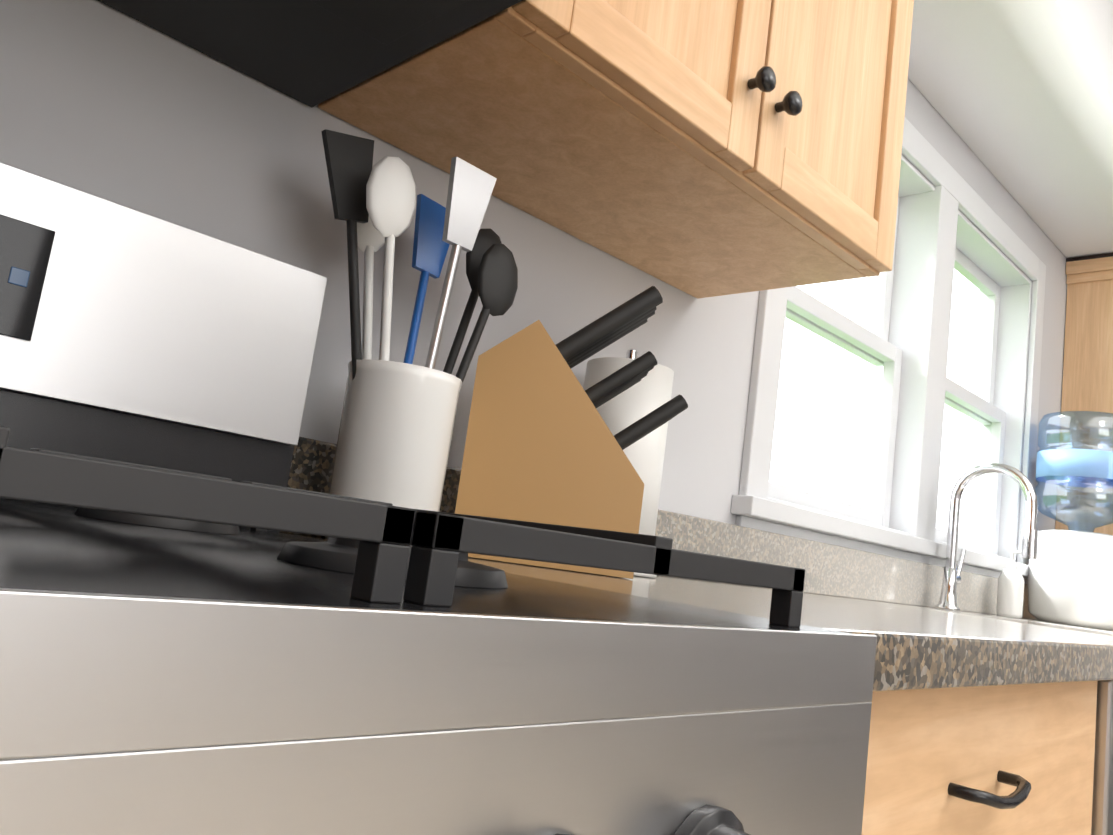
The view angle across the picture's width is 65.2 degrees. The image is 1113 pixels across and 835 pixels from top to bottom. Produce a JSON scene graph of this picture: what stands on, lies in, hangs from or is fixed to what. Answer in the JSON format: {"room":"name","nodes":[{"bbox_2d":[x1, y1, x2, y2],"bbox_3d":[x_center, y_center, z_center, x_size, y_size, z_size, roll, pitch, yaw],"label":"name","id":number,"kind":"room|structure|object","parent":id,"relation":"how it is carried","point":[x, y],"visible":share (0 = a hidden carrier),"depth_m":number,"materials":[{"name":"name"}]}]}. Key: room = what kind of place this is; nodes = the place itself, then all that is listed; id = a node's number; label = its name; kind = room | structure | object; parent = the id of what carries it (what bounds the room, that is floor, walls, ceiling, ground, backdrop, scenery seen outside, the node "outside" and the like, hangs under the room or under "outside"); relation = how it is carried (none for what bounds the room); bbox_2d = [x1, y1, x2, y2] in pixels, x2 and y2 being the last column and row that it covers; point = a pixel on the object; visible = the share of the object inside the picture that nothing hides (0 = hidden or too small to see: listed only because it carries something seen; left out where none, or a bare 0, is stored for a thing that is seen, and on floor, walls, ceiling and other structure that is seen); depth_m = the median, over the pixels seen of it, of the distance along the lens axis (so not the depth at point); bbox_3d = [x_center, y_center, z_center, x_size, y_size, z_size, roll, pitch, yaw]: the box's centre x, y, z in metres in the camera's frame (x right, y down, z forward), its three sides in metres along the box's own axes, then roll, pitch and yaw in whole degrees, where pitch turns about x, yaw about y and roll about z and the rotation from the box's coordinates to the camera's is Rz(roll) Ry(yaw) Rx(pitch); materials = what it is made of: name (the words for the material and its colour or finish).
{"room":"kitchen","nodes":[
{"label":"kitchen","id":0,"kind":"room"},
{"bbox_2d":[0,0,1066,561],"bbox_3d":[0.595,0.044,1.972,0.160,2.385,6.500,-1,-12,45],"label":"wall","id":1,"kind":"structure","parent":0,"point":[104,100],"depth_m":1.00,"materials":[{"name":"white paint"}]},
{"bbox_2d":[97,0,522,107],"bbox_3d":[-0.346,-0.617,0.583,0.468,0.398,0.756,-1,-12,45],"label":"microwave","id":2,"kind":"object","parent":1,"relation":"attached to","point":[311,53],"visible":1,"depth_m":0.83,"materials":[{"name":"black metal"}]},
{"bbox_2d":[318,0,913,298],"bbox_3d":[0.171,-0.665,1.172,0.376,0.786,0.747,-1,-12,45],"label":"upper cabinet","id":3,"kind":"object","parent":1,"relation":"attached to","point":[697,149],"visible":1,"depth_m":1.04,"materials":[{"name":"brown wood"}]},
{"bbox_2d":[731,117,1045,583],"bbox_3d":[0.918,-0.123,2.266,0.205,1.095,1.680,-1,-12,45],"label":"window","id":4,"kind":"structure","parent":1,"relation":"in","point":[940,237],"depth_m":2.23,"materials":[{"name":"white wood"}]},
{"bbox_2d":[908,0,1112,257],"bbox_3d":[1.467,-0.999,1.398,1.898,0.272,6.096,-1,-12,45],"label":"ceiling","id":5,"kind":"structure","parent":0,"point":[1018,95],"depth_m":2.15,"materials":[{"name":"white paint"}]},
{"bbox_3d":[2.332,1.221,-0.096,5.600,0.060,6.500,-1,-12,45],"label":"floor","id":6,"kind":"structure","parent":0,"visible":0},
{"bbox_2d":[0,162,876,834],"bbox_3d":[-0.364,0.319,0.335,0.761,1.090,0.754,-1,-12,45],"label":"range","id":7,"kind":"object","parent":6,"relation":"on","point":[194,640],"visible":1,"depth_m":0.28,"materials":[{"name":"silver metal"}]},
{"bbox_2d":[861,681,1097,834],"bbox_3d":[0.105,0.622,0.893,0.649,0.808,0.772,-1,-12,45],"label":"base cabinet","id":8,"kind":"object","parent":6,"relation":"on","point":[1018,759],"visible":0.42,"depth_m":0.74,"materials":[{"name":"brown wood"}]},
{"bbox_2d":[1091,680,1112,834],"bbox_3d":[0.596,0.758,1.356,0.679,0.806,0.592,-1,-12,45],"label":"dishwasher","id":9,"kind":"object","parent":6,"relation":"on","point":[1102,813],"visible":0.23,"depth_m":1.00,"materials":[{"name":"silver"}]},
{"bbox_3d":[2.008,1.181,2.917,0.484,0.808,1.342,-1,-12,45],"label":"base cabinet","id":10,"kind":"object","parent":6,"relation":"on","visible":0},
{"bbox_2d":[279,437,1112,691],"bbox_3d":[1.240,0.560,2.034,0.652,0.337,3.907,-1,-12,45],"label":"countertop","id":11,"kind":"structure","parent":10,"relation":"on","point":[890,603],"depth_m":0.95,"materials":[{"name":"stone"}]},
{"bbox_2d":[321,129,517,539],"bbox_3d":[-0.159,-0.070,0.911,0.120,0.406,0.260,-1,-12,45],"label":"utensil crock","id":12,"kind":"object","parent":11,"relation":"on","point":[395,432],"visible":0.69,"depth_m":0.87,"materials":[{"name":"white ceramic"}]},
{"bbox_2d":[455,286,687,578],"bbox_3d":[0.024,0.008,1.031,0.246,0.338,0.134,8,-8,-3],"label":"knife block","id":13,"kind":"object","parent":11,"relation":"on","point":[543,444],"visible":0.94,"depth_m":0.96,"materials":[{"name":"brown wood"}]},
{"bbox_2d":[584,350,673,577],"bbox_3d":[0.087,0.058,1.213,0.140,0.310,0.140,-1,-12,45],"label":"paper towel","id":14,"kind":"object","parent":11,"relation":"on","point":[651,391],"visible":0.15,"depth_m":1.17,"materials":[{"name":"white paper"}]},
{"bbox_2d":[935,463,1037,611],"bbox_3d":[1.030,0.288,2.061,0.214,0.357,0.109,-1,-12,45],"label":"faucet","id":15,"kind":"object","parent":11,"relation":"on","point":[952,579],"visible":1,"depth_m":2.07,"materials":[{"name":"silver metal"}]},
{"bbox_2d":[996,551,1023,618],"bbox_3d":[1.242,0.452,2.377,0.064,0.183,0.064,-1,-12,45],"label":"soap dispenser","id":16,"kind":"object","parent":11,"relation":"on","point":[1010,594],"visible":1,"depth_m":2.35,"materials":[{"name":"white ceramic"}]},
{"bbox_2d":[1027,411,1112,630],"bbox_3d":[1.583,0.305,2.590,0.303,0.625,0.268,-1,-12,45],"label":"water dispenser","id":17,"kind":"object","parent":11,"relation":"on","point":[1070,579],"visible":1,"depth_m":2.51,"materials":[{"name":"white ceramic"}]},
{"bbox_2d":[1055,253,1112,534],"bbox_3d":[2.224,0.159,3.210,0.394,1.262,1.060,-1,-12,45],"label":"hutch","id":18,"kind":"object","parent":11,"relation":"on","point":[1087,383],"visible":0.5,"depth_m":2.98,"materials":[{"name":"brown wood"}]}
]}

